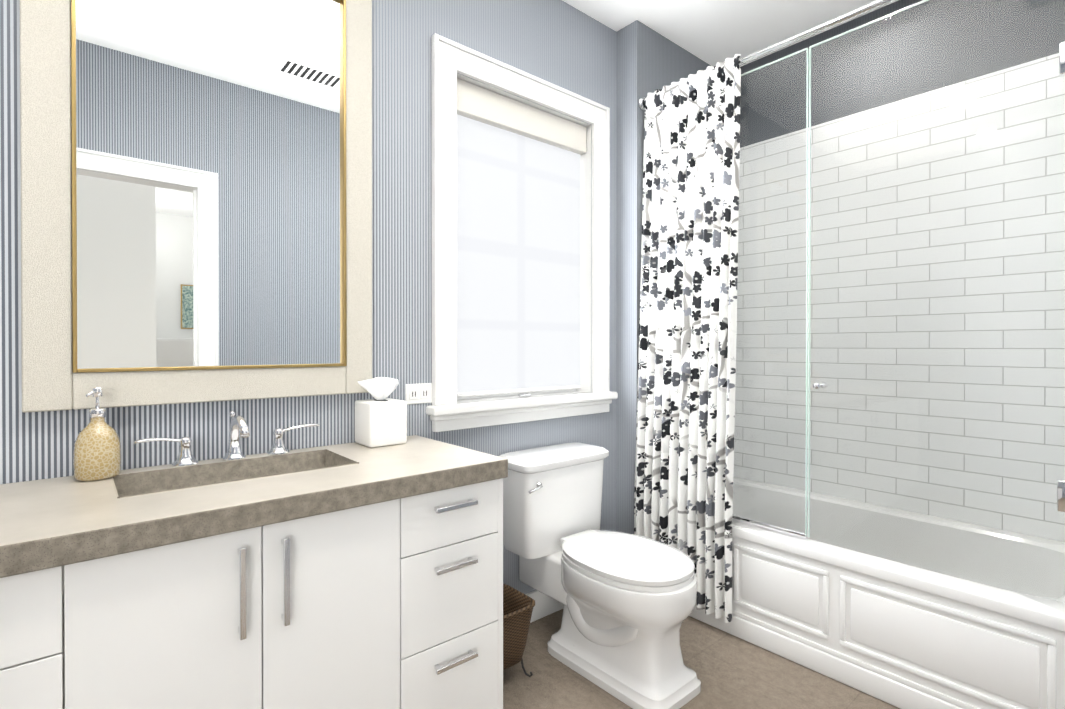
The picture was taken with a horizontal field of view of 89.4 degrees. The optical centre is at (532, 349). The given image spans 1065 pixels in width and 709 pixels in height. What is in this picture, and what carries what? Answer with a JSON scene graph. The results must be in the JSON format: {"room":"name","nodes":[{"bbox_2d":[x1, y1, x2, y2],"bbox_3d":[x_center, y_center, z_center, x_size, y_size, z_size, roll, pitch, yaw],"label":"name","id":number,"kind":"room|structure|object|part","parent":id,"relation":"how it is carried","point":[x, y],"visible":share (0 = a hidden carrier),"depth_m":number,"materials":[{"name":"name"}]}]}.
{"room":"bathroom","nodes":[
{"label":"bathroom","id":0,"kind":"room"},
{"bbox_2d":[0,0,616,593],"bbox_3d":[-0.809,-0.200,1.680,3.240,2.800,0.001,0,0,-40],"label":"wall","id":1,"kind":"structure","parent":0,"point":[564,46],"depth_m":1.95,"materials":[{"name":"paper"}]},
{"bbox_2d":[20,0,371,412],"bbox_3d":[-0.894,-0.554,1.578,0.880,1.410,0.038,0,0,-40],"label":"mirror","id":2,"kind":"object","parent":1,"relation":"attached to","point":[196,201],"visible":1,"depth_m":1.52,"materials":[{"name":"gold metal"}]},
{"bbox_2d":[405,383,431,404],"bbox_3d":[-0.422,0.166,2.004,0.110,0.075,0.009,0,0,-40],"label":"electrical outlet","id":3,"kind":"object","parent":1,"relation":"attached to","point":[421,393],"visible":1,"depth_m":2.00,"materials":[{"name":"white paint"}]},
{"bbox_2d":[426,33,617,431],"bbox_3d":[-0.035,-0.437,2.386,1.025,1.497,0.205,0,0,-40],"label":"window","id":4,"kind":"structure","parent":1,"relation":"in","point":[520,319],"depth_m":2.36,"materials":[{"name":"white paint"}]},
{"bbox_2d":[457,78,586,396],"bbox_3d":[-0.052,-0.436,2.405,0.767,1.291,0.075,0,0,-40],"label":"window shade","id":5,"kind":"object","parent":4,"relation":"attached to","point":[522,164],"depth_m":2.39,"materials":[{"name":"white fabric"}]},
{"bbox_2d":[525,590,563,622],"bbox_3d":[0.001,1.131,2.366,1.124,0.130,0.013,0,0,-40],"label":"baseboard","id":6,"kind":"structure","parent":1,"relation":"attached to","point":[545,605],"depth_m":2.38,"materials":[{"name":"white paint"}]},
{"bbox_2d":[616,20,710,533],"bbox_3d":[1.345,-0.203,2.265,0.800,2.800,1.900,0,0,-40],"label":"wall","id":7,"kind":"structure","parent":0,"point":[626,238],"depth_m":2.68,"materials":[{"name":"paint"}]},
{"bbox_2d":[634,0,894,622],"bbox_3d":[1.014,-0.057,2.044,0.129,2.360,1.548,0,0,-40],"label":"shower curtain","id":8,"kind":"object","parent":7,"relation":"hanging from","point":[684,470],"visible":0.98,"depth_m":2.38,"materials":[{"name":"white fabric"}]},
{"bbox_2d":[503,609,899,708],"bbox_3d":[0.111,1.202,1.223,4.040,0.001,1.900,0,0,-40],"label":"floor","id":9,"kind":"structure","parent":0,"point":[732,671],"depth_m":1.94,"materials":[{"name":"tile"}]},
{"bbox_2d":[0,435,507,708],"bbox_3d":[-0.908,0.760,1.226,1.733,0.883,0.565,0,0,-40],"label":"bathroom vanity","id":10,"kind":"object","parent":9,"relation":"on","point":[354,575],"visible":1,"depth_m":1.20,"materials":[{"name":"white paint"}]},
{"bbox_2d":[73,387,120,480],"bbox_3d":[-1.088,0.208,1.347,0.094,0.226,0.094,0,0,-40],"label":"soap dispenser","id":11,"kind":"object","parent":10,"relation":"on","point":[97,451],"visible":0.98,"depth_m":1.32,"materials":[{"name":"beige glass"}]},
{"bbox_2d":[134,411,318,466],"bbox_3d":[-0.834,0.250,1.526,0.474,0.139,0.173,0,0,-40],"label":"faucet","id":12,"kind":"object","parent":10,"relation":"on","point":[239,429],"visible":0.98,"depth_m":1.54,"materials":[{"name":"silver metal"}]},
{"bbox_2d":[355,377,406,447],"bbox_3d":[-0.519,0.206,1.818,0.147,0.224,0.132,0,0,-40],"label":"tissue box","id":13,"kind":"object","parent":10,"relation":"on","point":[380,419],"visible":1,"depth_m":1.78,"materials":[{"name":"white ceramic"}]},
{"bbox_2d":[503,583,534,676],"bbox_3d":[-0.140,1.059,1.973,0.240,0.274,0.240,0,0,-40],"label":"basket","id":14,"kind":"object","parent":9,"relation":"on","point":[518,606],"visible":0.25,"depth_m":1.93,"materials":[{"name":"wicker"}]},
{"bbox_2d":[498,442,700,708],"bbox_3d":[0.269,0.814,2.085,0.488,0.765,0.772,0,0,-40],"label":"toilet","id":15,"kind":"object","parent":9,"relation":"on","point":[628,600],"visible":0.96,"depth_m":1.98,"materials":[{"name":"white ceramic"}]},
{"bbox_3d":[0.013,0.540,2.075,0.071,0.021,0.017,0,0,-40],"label":"handle","id":16,"kind":"part","parent":15,"relation":"part of","materials":[{"name":"silver metal"}]},
{"bbox_2d":[689,477,1064,708],"bbox_3d":[1.312,0.966,2.303,0.804,0.459,1.544,0,0,-40],"label":"bathtub","id":17,"kind":"object","parent":9,"relation":"on","point":[902,633],"visible":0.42,"depth_m":1.94,"materials":[{"name":"white ceramic"}]},
{"bbox_2d":[732,0,1064,603],"bbox_3d":[1.062,-0.213,2.084,0.080,1.898,1.546,0,0,-40],"label":"glass","id":18,"kind":"object","parent":17,"relation":"on","point":[1060,484],"visible":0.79,"depth_m":1.90,"materials":[{"name":"clear glass"}]},
{"bbox_2d":[562,0,898,66],"bbox_3d":[0.111,-1.597,1.208,4.040,0.001,1.900,0,0,-40],"label":"ceiling","id":19,"kind":"structure","parent":0,"point":[712,32],"depth_m":2.61,"materials":[{"name":"white paint"}]},
{"bbox_2d":[733,0,1064,541],"bbox_3d":[1.621,-0.205,2.559,0.001,2.800,1.550,0,0,-40],"label":"wall","id":20,"kind":"structure","parent":0,"point":[874,264],"depth_m":2.44,"materials":[{"name":"tile"}]}
]}

